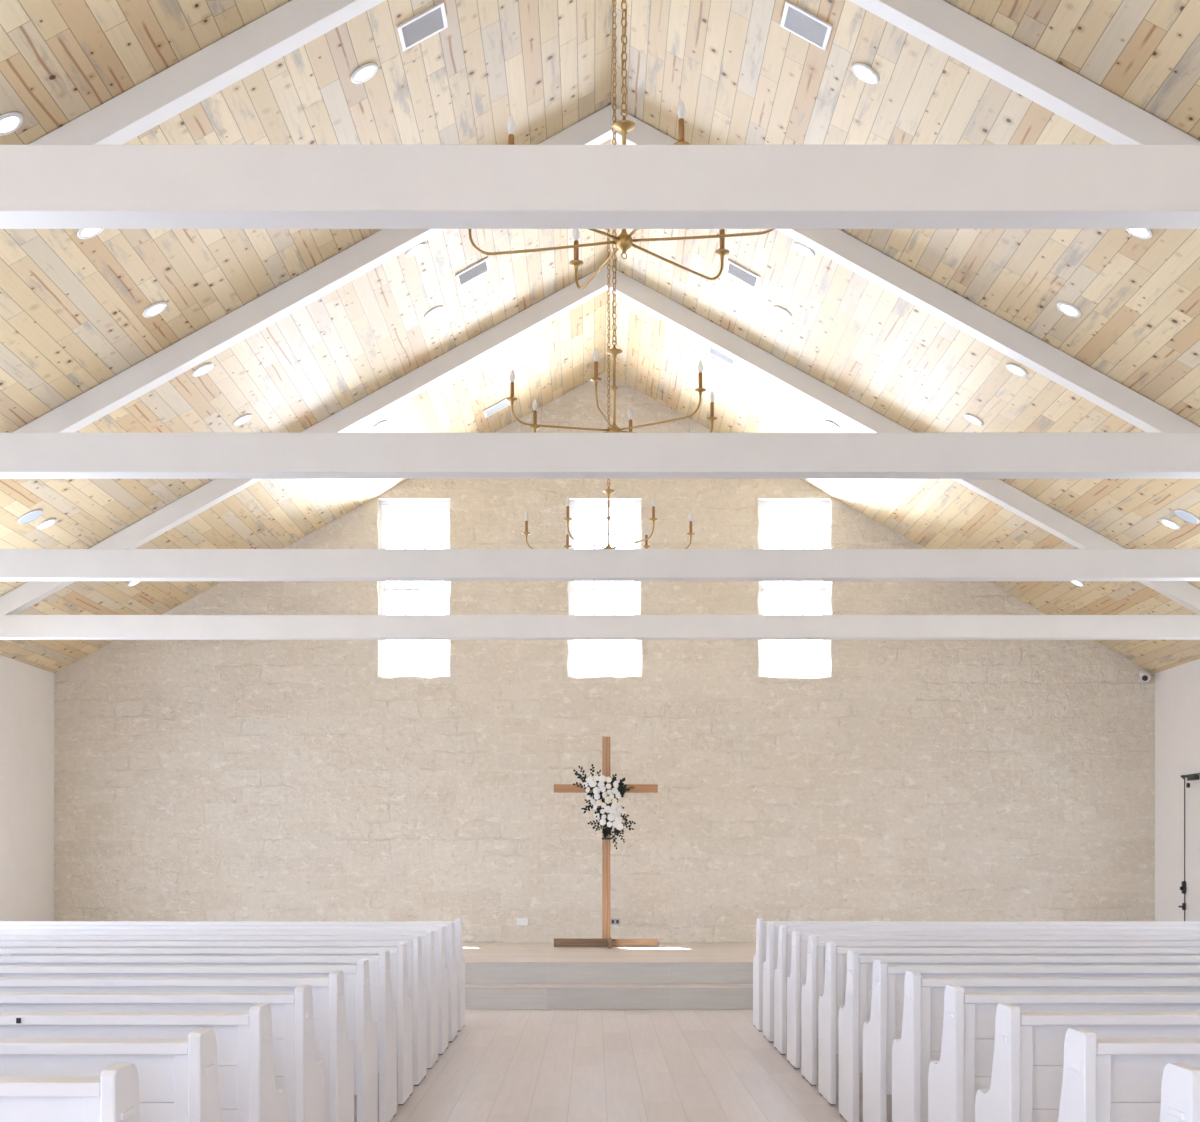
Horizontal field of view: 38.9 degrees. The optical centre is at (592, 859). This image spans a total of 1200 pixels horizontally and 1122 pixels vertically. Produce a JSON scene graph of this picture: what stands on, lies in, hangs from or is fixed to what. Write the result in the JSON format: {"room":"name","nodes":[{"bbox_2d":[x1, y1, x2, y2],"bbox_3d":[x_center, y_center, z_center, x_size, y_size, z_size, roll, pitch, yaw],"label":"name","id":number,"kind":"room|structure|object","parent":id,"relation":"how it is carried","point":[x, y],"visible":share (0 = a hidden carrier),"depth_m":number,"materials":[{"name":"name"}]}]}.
{"room":"church","nodes":[
{"label":"church","id":0,"kind":"room"},
{"bbox_2d":[0,655,53,920],"bbox_3d":[-6.710,-0.540,7.699,0.300,3.960,25.998,0,0,0],"label":"wall","id":1,"kind":"structure","parent":0,"point":[26,691],"depth_m":19.69,"materials":[{"name":"white paint"}]},
{"bbox_2d":[0,0,1199,672],"bbox_3d":[0.140,-3.946,8.000,15.392,4.338,26.600,0,0,0],"label":"ceiling","id":2,"kind":"structure","parent":0,"point":[72,320],"depth_m":12.95,"materials":[{"name":"brown wood"}]},
{"bbox_2d":[0,112,23,135],"bbox_3d":[-3.249,-4.079,9.420,0.175,0.101,0.199,0,0,-6],"label":"recessed light","id":3,"kind":"object","parent":2,"relation":"in","point":[10,122],"visible":1,"depth_m":9.42,"materials":[{"name":"white paint"}]},
{"bbox_2d":[17,509,42,523],"bbox_3d":[-5.059,-3.087,15.280,0.214,0.123,0.243,0,0,-5],"label":"ceiling speaker","id":4,"kind":"object","parent":2,"relation":"attached to","point":[32,515],"visible":1,"depth_m":15.26,"materials":[{"name":"white paint"}]},
{"bbox_2d":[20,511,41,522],"bbox_3d":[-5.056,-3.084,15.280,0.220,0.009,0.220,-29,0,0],"label":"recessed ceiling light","id":5,"kind":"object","parent":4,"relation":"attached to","point":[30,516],"depth_m":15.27,"materials":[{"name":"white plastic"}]},
{"bbox_2d":[36,518,55,529],"bbox_3d":[-5.039,-3.098,15.670,0.175,0.101,0.199,0,0,-6],"label":"recessed light","id":6,"kind":"object","parent":2,"relation":"in","point":[47,523],"visible":1,"depth_m":15.66,"materials":[{"name":"white paint"}]},
{"bbox_2d":[77,229,102,238],"bbox_3d":[-3.249,-4.079,11.000,0.175,0.101,0.199,0,0,-6],"label":"recessed light","id":7,"kind":"object","parent":2,"relation":"in","point":[81,233],"visible":0.48,"depth_m":11.02,"materials":[{"name":"white paint"}]},
{"bbox_2d":[126,581,140,586],"bbox_3d":[-5.079,-3.076,18.830,0.175,0.101,0.199,0,0,-6],"label":"recessed light","id":8,"kind":"object","parent":2,"relation":"in","point":[131,583],"visible":0.63,"depth_m":18.84,"materials":[{"name":"white paint"}]},
{"bbox_2d":[142,302,166,317],"bbox_3d":[-3.249,-4.079,12.600,0.175,0.101,0.199,0,0,-6],"label":"recessed light","id":9,"kind":"object","parent":2,"relation":"in","point":[157,308],"visible":1,"depth_m":12.59,"materials":[{"name":"white paint"}]},
{"bbox_2d":[192,363,213,376],"bbox_3d":[-3.249,-4.079,14.150,0.175,0.101,0.199,0,0,-6],"label":"recessed light","id":10,"kind":"object","parent":2,"relation":"in","point":[201,370],"visible":1,"depth_m":14.14,"materials":[{"name":"white paint"}]},
{"bbox_2d":[233,414,251,425],"bbox_3d":[-3.249,-4.079,15.750,0.175,0.101,0.199,0,0,-6],"label":"recessed light","id":11,"kind":"object","parent":2,"relation":"in","point":[242,419],"visible":1,"depth_m":15.74,"materials":[{"name":"white paint"}]},
{"bbox_2d":[351,62,377,83],"bbox_3d":[-1.469,-5.054,10.920,0.175,0.101,0.199,0,0,-6],"label":"recessed light","id":12,"kind":"object","parent":2,"relation":"in","point":[367,71],"visible":1,"depth_m":10.91,"materials":[{"name":"white paint"}]},
{"bbox_2d":[371,420,387,430],"bbox_3d":[-2.269,-4.616,18.060,0.175,0.101,0.199,0,0,-6],"label":"recessed light","id":13,"kind":"object","parent":2,"relation":"in","point":[381,424],"visible":1,"depth_m":18.04,"materials":[{"name":"white paint"}]},
{"bbox_2d":[405,242,425,256],"bbox_3d":[-1.469,-5.054,14.080,0.175,0.101,0.199,0,0,-6],"label":"recessed light","id":14,"kind":"object","parent":2,"relation":"in","point":[420,247],"visible":0.96,"depth_m":14.07,"materials":[{"name":"white paint"}]},
{"bbox_2d":[397,1,447,51],"bbox_3d":[-1.076,-5.264,10.740,0.295,0.169,0.310,0,0,0],"label":"ceiling vent","id":15,"kind":"object","parent":2,"relation":"in","point":[426,24],"visible":1,"depth_m":10.73,"materials":[{"name":"white metal"}]},
{"bbox_2d":[424,306,442,318],"bbox_3d":[-1.469,-5.054,15.680,0.175,0.101,0.199,0,0,-6],"label":"recessed light","id":16,"kind":"object","parent":2,"relation":"in","point":[434,311],"visible":1,"depth_m":15.67,"materials":[{"name":"white paint"}]},
{"bbox_2d":[455,257,489,287],"bbox_3d":[-1.076,-5.264,15.230,0.295,0.169,0.310,0,0,0],"label":"ceiling vent","id":17,"kind":"object","parent":2,"relation":"in","point":[481,267],"visible":1,"depth_m":15.22,"materials":[{"name":"white metal"}]},
{"bbox_2d":[483,397,509,417],"bbox_3d":[-1.116,-5.242,19.700,0.295,0.169,0.310,0,0,0],"label":"ceiling vent","id":18,"kind":"object","parent":2,"relation":"in","point":[500,405],"visible":0.97,"depth_m":19.69,"materials":[{"name":"white metal"}]},
{"bbox_2d":[523,512,533,548],"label":"chandelier","id":19,"kind":"object","parent":2,"relation":"hanging from","point":[526,532],"depth_m":15.08,"materials":[{"name":"gold metal"}]},
{"bbox_2d":[0,145,1199,228],"bbox_3d":[0.140,-4.008,5.885,13.320,3.853,0.170,0,0,0],"label":"ceiling beam","id":20,"kind":"structure","parent":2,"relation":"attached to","point":[42,186],"depth_m":5.80,"materials":[{"name":"white wood"}]},
{"bbox_2d":[0,0,1199,478],"bbox_3d":[0.140,-4.008,9.795,13.320,3.853,0.170,0,0,0],"label":"roof truss","id":21,"kind":"object","parent":2,"relation":"attached to","point":[943,26],"visible":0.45,"depth_m":9.71,"materials":[{"name":"white wood"}]},
{"bbox_2d":[0,104,1199,580],"bbox_3d":[0.140,-4.008,13.425,13.320,3.853,0.170,0,0,0],"label":"roof truss","id":22,"kind":"object","parent":2,"relation":"attached to","point":[384,245],"visible":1,"depth_m":13.34,"materials":[{"name":"white wood"}]},
{"bbox_2d":[0,265,1199,639],"bbox_3d":[0.140,-4.008,17.015,13.320,3.853,0.170,0,0,0],"label":"roof truss","id":23,"kind":"object","parent":2,"relation":"attached to","point":[12,626],"visible":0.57,"depth_m":16.93,"materials":[{"name":"white wood"}]},
{"bbox_2d":[507,229,705,432],"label":"chandelier","id":24,"kind":"object","parent":2,"relation":"hanging from","point":[614,351],"depth_m":11.09,"materials":[{"name":"gold metal"}]},
{"bbox_2d":[607,229,609,428],"label":"chain","id":25,"kind":"object","parent":2,"relation":"hanging from","point":[608,283],"depth_m":15.09,"materials":[{"name":"gold metal"}]},
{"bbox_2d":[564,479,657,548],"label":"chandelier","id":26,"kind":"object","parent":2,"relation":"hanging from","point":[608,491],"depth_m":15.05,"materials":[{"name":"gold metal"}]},
{"bbox_2d":[612,0,616,122],"label":"chain","id":27,"kind":"object","parent":2,"relation":"hanging from","point":[614,5],"depth_m":11.14,"materials":[{"name":"gold metal"}]},
{"bbox_2d":[468,229,773,289],"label":"chandelier","id":28,"kind":"object","parent":2,"relation":"hanging from","point":[624,241],"depth_m":7.74,"materials":[{"name":"gold metal"}]},
{"bbox_2d":[612,0,635,144],"label":"chain","id":29,"kind":"object","parent":2,"relation":"hanging from","point":[623,125],"depth_m":7.64,"materials":[{"name":"gold metal"}]},
{"bbox_2d":[673,99,689,144],"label":"candle light","id":30,"kind":"object","parent":2,"relation":"hanging from","point":[681,111],"depth_m":6.95,"materials":[{"name":"gold metal"}]},
{"bbox_2d":[685,512,694,548],"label":"chandelier","id":31,"kind":"object","parent":2,"relation":"hanging from","point":[690,533],"depth_m":15.10,"materials":[{"name":"gold metal"}]},
{"bbox_2d":[707,390,716,432],"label":"chandelier","id":32,"kind":"object","parent":2,"relation":"hanging from","point":[712,397],"depth_m":11.38,"materials":[{"name":"gold metal"}]},
{"bbox_2d":[707,346,735,366],"bbox_3d":[1.346,-5.270,17.720,0.295,0.169,0.310,0,0,0],"label":"ceiling vent","id":33,"kind":"object","parent":2,"relation":"in","point":[710,350],"visible":0.52,"depth_m":17.78,"materials":[{"name":"white metal"}]},
{"bbox_2d":[725,259,759,289],"bbox_3d":[1.346,-5.270,15.300,0.295,0.169,0.310,0,0,0],"label":"ceiling vent","id":34,"kind":"object","parent":2,"relation":"in","point":[733,269],"visible":1,"depth_m":15.29,"materials":[{"name":"white metal"}]},
{"bbox_2d":[773,306,791,317],"bbox_3d":[1.749,-5.054,15.680,0.175,0.101,0.199,0,0,6],"label":"recessed light","id":35,"kind":"object","parent":2,"relation":"in","point":[779,310],"visible":1,"depth_m":15.67,"materials":[{"name":"white paint"}]},
{"bbox_2d":[794,242,814,256],"bbox_3d":[1.749,-5.054,14.080,0.175,0.101,0.199,0,0,6],"label":"recessed light","id":36,"kind":"object","parent":2,"relation":"in","point":[801,248],"visible":0.99,"depth_m":14.07,"materials":[{"name":"white paint"}]},
{"bbox_2d":[780,0,832,50],"bbox_3d":[1.346,-5.270,10.740,0.295,0.169,0.310,0,0,0],"label":"ceiling vent","id":37,"kind":"object","parent":2,"relation":"in","point":[795,19],"visible":1,"depth_m":10.73,"materials":[{"name":"white metal"}]},
{"bbox_2d":[825,420,840,430],"bbox_3d":[2.549,-4.616,18.060,0.175,0.101,0.199,0,0,6],"label":"recessed light","id":38,"kind":"object","parent":2,"relation":"in","point":[830,424],"visible":1,"depth_m":18.05,"materials":[{"name":"white paint"}]},
{"bbox_2d":[851,62,878,83],"bbox_3d":[1.749,-5.054,10.920,0.175,0.101,0.199,0,0,6],"label":"recessed light","id":39,"kind":"object","parent":2,"relation":"in","point":[865,73],"visible":1,"depth_m":10.91,"materials":[{"name":"white paint"}]},
{"bbox_2d":[964,414,983,425],"bbox_3d":[3.529,-4.079,15.750,0.175,0.101,0.199,0,0,6],"label":"recessed light","id":40,"kind":"object","parent":2,"relation":"in","point":[973,419],"visible":1,"depth_m":15.74,"materials":[{"name":"white paint"}]},
{"bbox_2d":[1006,363,1027,376],"bbox_3d":[3.529,-4.079,14.150,0.175,0.101,0.199,0,0,6],"label":"recessed light","id":41,"kind":"object","parent":2,"relation":"in","point":[1015,369],"visible":1,"depth_m":14.14,"materials":[{"name":"white paint"}]},
{"bbox_2d":[1057,302,1081,317],"bbox_3d":[3.529,-4.079,12.600,0.175,0.101,0.199,0,0,6],"label":"recessed light","id":42,"kind":"object","parent":2,"relation":"in","point":[1068,309],"visible":1,"depth_m":12.59,"materials":[{"name":"white paint"}]},
{"bbox_2d":[1070,581,1084,586],"bbox_3d":[5.359,-3.076,18.830,0.175,0.101,0.199,0,0,6],"label":"recessed light","id":43,"kind":"object","parent":2,"relation":"in","point":[1078,583],"visible":0.63,"depth_m":18.83,"materials":[{"name":"white paint"}]},
{"bbox_2d":[1126,229,1152,238],"bbox_3d":[3.529,-4.079,11.000,0.175,0.101,0.199,0,0,6],"label":"recessed light","id":44,"kind":"object","parent":2,"relation":"in","point":[1139,233],"visible":0.53,"depth_m":11.02,"materials":[{"name":"white paint"}]},
{"bbox_2d":[1160,518,1179,529],"bbox_3d":[5.319,-3.098,15.670,0.175,0.101,0.199,0,0,6],"label":"recessed light","id":45,"kind":"object","parent":2,"relation":"in","point":[1168,523],"visible":1,"depth_m":15.66,"materials":[{"name":"white paint"}]},
{"bbox_2d":[1174,509,1199,523],"bbox_3d":[5.339,-3.087,15.280,0.214,0.123,0.243,0,0,5],"label":"ceiling speaker","id":46,"kind":"object","parent":2,"relation":"attached to","point":[1184,515],"visible":1,"depth_m":15.26},
{"bbox_2d":[54,372,1154,942],"bbox_3d":[0.140,-2.310,20.850,14.000,7.500,0.300,0,0,0],"label":"wall","id":47,"kind":"structure","parent":0,"point":[195,780],"depth_m":20.70,"materials":[{"name":"stone"}]},
{"bbox_2d":[378,501,450,678],"bbox_3d":[-2.180,-3.305,20.870,0.920,2.230,0.100,0,0,0],"label":"window","id":48,"kind":"structure","parent":47,"relation":"in","point":[383,505],"depth_m":20.83,"materials":[{"name":"white plastic"}]},
{"bbox_2d":[517,918,527,924],"bbox_3d":[-0.860,0.750,20.689,0.130,0.085,0.015,0,0,0],"label":"wall socket","id":49,"kind":"object","parent":47,"relation":"attached to","point":[520,921],"visible":1,"depth_m":20.68,"materials":[{"name":"white plastic"}]},
{"bbox_2d":[567,501,641,677],"bbox_3d":[0.140,-3.305,20.870,0.940,2.230,0.100,0,0,0],"label":"window","id":50,"kind":"structure","parent":47,"relation":"in","point":[573,504],"depth_m":20.83,"materials":[{"name":"white plastic"}]},
{"bbox_2d":[610,919,619,924],"bbox_3d":[0.270,0.750,20.689,0.115,0.072,0.015,0,0,0],"label":"wall socket","id":51,"kind":"object","parent":47,"relation":"attached to","point":[612,921],"visible":1,"depth_m":20.68,"materials":[{"name":"plastic"}]},
{"bbox_2d":[757,501,830,677],"bbox_3d":[2.455,-3.305,20.870,0.930,2.230,0.100,0,0,0],"label":"window","id":52,"kind":"structure","parent":47,"relation":"in","point":[825,505],"depth_m":20.83,"materials":[{"name":"white plastic"}]},
{"bbox_2d":[1139,670,1150,681],"bbox_3d":[6.696,-2.234,20.610,0.132,0.158,0.171,0,0,0],"label":"security camera","id":53,"kind":"object","parent":47,"relation":"attached to","point":[1145,676],"visible":1,"depth_m":20.56,"materials":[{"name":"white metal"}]},
{"bbox_2d":[354,1009,891,1121],"bbox_3d":[0.140,1.565,7.850,14.000,0.250,26.300,0,0,0],"label":"floor","id":54,"kind":"structure","parent":0,"point":[504,1065],"depth_m":11.47,"materials":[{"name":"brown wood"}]},
{"bbox_2d":[0,1063,140,1121],"bbox_3d":[-3.417,0.965,4.213,4.627,0.950,0.525,0,0,0],"label":"pew","id":55,"kind":"object","parent":54,"relation":"on","point":[112,1096],"visible":1,"depth_m":3.99,"materials":[{"name":"white paint"}]},
{"bbox_2d":[0,1028,221,1121],"bbox_3d":[-3.417,0.965,5.071,4.627,0.950,0.525,0,0,0],"label":"pew","id":56,"kind":"object","parent":54,"relation":"on","point":[178,1077],"visible":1,"depth_m":4.84,"materials":[{"name":"white paint"}]},
{"bbox_2d":[0,1003,287,1121],"bbox_3d":[-3.417,0.965,5.928,4.627,0.950,0.525,0,0,0],"label":"pew","id":57,"kind":"object","parent":54,"relation":"on","point":[248,1092],"visible":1,"depth_m":5.70,"materials":[{"name":"white paint"}]},
{"bbox_2d":[0,985,324,1121],"bbox_3d":[-3.417,0.965,6.787,4.627,0.950,0.525,0,0,0],"label":"pew","id":58,"kind":"object","parent":54,"relation":"on","point":[297,1071],"visible":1,"depth_m":6.54,"materials":[{"name":"white paint"}]},
{"bbox_2d":[0,971,353,1121],"bbox_3d":[-3.417,0.965,7.644,4.627,0.950,0.525,0,0,0],"label":"pew","id":59,"kind":"object","parent":54,"relation":"on","point":[332,1045],"visible":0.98,"depth_m":7.40,"materials":[{"name":"white paint"}]},
{"bbox_2d":[0,959,377,1121],"bbox_3d":[-3.417,0.965,8.502,4.627,0.950,0.525,0,0,0],"label":"pew","id":60,"kind":"object","parent":54,"relation":"on","point":[360,1027],"visible":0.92,"depth_m":8.26,"materials":[{"name":"white paint"}]},
{"bbox_2d":[0,950,396,1121],"bbox_3d":[-3.417,0.965,9.361,4.627,0.950,0.525,0,0,0],"label":"pew","id":61,"kind":"object","parent":54,"relation":"on","point":[383,1013],"visible":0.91,"depth_m":9.11,"materials":[{"name":"white paint"}]},
{"bbox_2d":[0,942,412,1104],"bbox_3d":[-3.417,0.965,10.219,4.627,0.950,0.525,0,0,0],"label":"pew","id":62,"kind":"object","parent":54,"relation":"on","point":[401,999],"visible":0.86,"depth_m":9.96,"materials":[{"name":"white paint"}]},
{"bbox_2d":[0,936,426,1085],"bbox_3d":[-3.417,0.965,11.076,4.627,0.950,0.525,0,0,0],"label":"pew","id":63,"kind":"object","parent":54,"relation":"on","point":[417,989],"visible":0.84,"depth_m":10.82,"materials":[{"name":"white paint"}]},
{"bbox_2d":[0,930,437,1068],"bbox_3d":[-3.417,0.965,11.934,4.627,0.950,0.525,0,0,0],"label":"pew","id":64,"kind":"object","parent":54,"relation":"on","point":[430,979],"visible":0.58,"depth_m":11.68,"materials":[{"name":"white paint"}]},
{"bbox_2d":[0,926,447,1054],"bbox_3d":[-3.417,0.965,12.793,4.627,0.950,0.525,0,0,0],"label":"pew","id":65,"kind":"object","parent":54,"relation":"on","point":[441,971],"visible":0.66,"depth_m":12.54,"materials":[{"name":"white paint"}]},
{"bbox_2d":[0,922,456,1041],"bbox_3d":[-3.417,0.965,13.650,4.627,0.950,0.525,0,0,0],"label":"pew","id":66,"kind":"object","parent":54,"relation":"on","point":[451,964],"visible":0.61,"depth_m":13.39,"materials":[{"name":"white paint"}]},
{"bbox_2d":[0,918,464,1030],"bbox_3d":[-3.417,0.965,14.508,4.627,0.950,0.525,0,0,0],"label":"pew","id":67,"kind":"object","parent":54,"relation":"on","point":[458,932],"visible":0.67,"depth_m":14.25,"materials":[{"name":"white paint"}]},
{"bbox_2d":[463,943,755,1008],"bbox_3d":[0.140,1.222,18.529,13.390,0.433,4.334,0,0,0],"label":"stage platform","id":68,"kind":"object","parent":54,"relation":"on","point":[497,975],"visible":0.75,"depth_m":16.77,"materials":[{"name":"grey wood"}]},
{"bbox_2d":[554,737,657,947],"bbox_3d":[0.150,-0.212,19.646,1.061,2.433,0.651,0,0,-31],"label":"wooden cross","id":69,"kind":"object","parent":68,"relation":"on","point":[605,941],"visible":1,"depth_m":19.62,"materials":[{"name":"brown wood"}]},
{"bbox_2d":[573,764,635,849],"bbox_3d":[0.128,-0.610,19.610,0.726,0.985,0.311,0,0,0],"label":"flower arrangement","id":70,"kind":"object","parent":69,"relation":"attached to","point":[616,814],"visible":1,"depth_m":19.52,"materials":[{"name":"white plant"}]},
{"bbox_2d":[753,918,1199,1030],"bbox_3d":[3.696,0.965,14.508,4.627,0.950,0.525,0,0,0],"label":"pew","id":71,"kind":"object","parent":54,"relation":"on","point":[759,957],"visible":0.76,"depth_m":14.25,"materials":[{"name":"white paint"}]},
{"bbox_2d":[763,922,1199,1041],"bbox_3d":[3.696,0.965,13.650,4.627,0.950,0.525,0,0,0],"label":"pew","id":72,"kind":"object","parent":54,"relation":"on","point":[771,962],"visible":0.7,"depth_m":13.39,"materials":[{"name":"white paint"}]},
{"bbox_2d":[774,926,1199,1054],"bbox_3d":[3.696,0.965,12.793,4.627,0.950,0.525,0,0,0],"label":"pew","id":73,"kind":"object","parent":54,"relation":"on","point":[783,970],"visible":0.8,"depth_m":12.54,"materials":[{"name":"white paint"}]},
{"bbox_2d":[787,930,1199,1068],"bbox_3d":[3.696,0.965,11.934,4.627,0.950,0.525,0,0,0],"label":"pew","id":74,"kind":"object","parent":54,"relation":"on","point":[797,978],"visible":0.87,"depth_m":11.68,"materials":[{"name":"white paint"}]},
{"bbox_2d":[801,936,1199,1085],"bbox_3d":[3.696,0.965,11.076,4.627,0.950,0.525,0,0,0],"label":"pew","id":75,"kind":"object","parent":54,"relation":"on","point":[813,988],"visible":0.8,"depth_m":10.82,"materials":[{"name":"white paint"}]},
{"bbox_2d":[818,942,1199,1104],"bbox_3d":[3.696,0.965,10.219,4.627,0.950,0.525,0,0,0],"label":"pew","id":76,"kind":"object","parent":54,"relation":"on","point":[832,999],"visible":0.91,"depth_m":9.96,"materials":[{"name":"white paint"}]},
{"bbox_2d":[839,950,1199,1121],"bbox_3d":[3.696,0.965,9.361,4.627,0.950,0.525,0,0,0],"label":"pew","id":77,"kind":"object","parent":54,"relation":"on","point":[856,1010],"visible":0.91,"depth_m":9.11,"materials":[{"name":"white paint"}]},
{"bbox_2d":[863,959,1199,1121],"bbox_3d":[3.696,0.965,8.502,4.627,0.950,0.525,0,0,0],"label":"pew","id":78,"kind":"object","parent":54,"relation":"on","point":[884,1026],"visible":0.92,"depth_m":8.26,"materials":[{"name":"white paint"}]},
{"bbox_2d":[892,971,1199,1121],"bbox_3d":[3.696,0.965,7.644,4.627,0.950,0.525,0,0,0],"label":"pew","id":79,"kind":"object","parent":54,"relation":"on","point":[920,1042],"visible":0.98,"depth_m":7.42,"materials":[{"name":"white paint"}]},
{"bbox_2d":[928,985,1199,1121],"bbox_3d":[3.696,0.965,6.787,4.627,0.950,0.525,0,0,0],"label":"pew","id":80,"kind":"object","parent":54,"relation":"on","point":[964,1066],"visible":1,"depth_m":6.56,"materials":[{"name":"white paint"}]},
{"bbox_2d":[975,1003,1199,1121],"bbox_3d":[3.696,0.965,5.928,4.627,0.950,0.525,0,0,0],"label":"pew","id":81,"kind":"object","parent":54,"relation":"on","point":[1028,1058],"visible":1,"depth_m":5.70,"materials":[{"name":"white paint"}]},
{"bbox_2d":[1058,1028,1199,1121],"bbox_3d":[3.696,0.965,5.071,4.627,0.950,0.525,0,0,0],"label":"pew","id":82,"kind":"object","parent":54,"relation":"on","point":[1105,1079],"visible":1,"depth_m":4.84,"materials":[{"name":"white paint"}]},
{"bbox_2d":[1159,1063,1199,1121],"bbox_3d":[3.696,0.965,4.213,4.627,0.950,0.525,0,0,0],"label":"pew","id":83,"kind":"object","parent":54,"relation":"on","point":[1180,1088],"visible":1,"depth_m":4.02,"materials":[{"name":"white paint"}]},
{"bbox_2d":[1155,659,1199,920],"bbox_3d":[6.990,-0.540,7.699,0.300,3.960,25.998,0,0,0],"label":"wall","id":84,"kind":"structure","parent":0,"point":[1177,689],"depth_m":20.10,"materials":[{"name":"white paint"}]},
{"bbox_2d":[1178,762,1199,920],"bbox_3d":[6.782,-0.046,19.090,0.113,2.105,1.300,0,0,0],"label":"door","id":85,"kind":"structure","parent":84,"relation":"in","point":[1189,906],"depth_m":19.41,"materials":[{"name":"white paint"}]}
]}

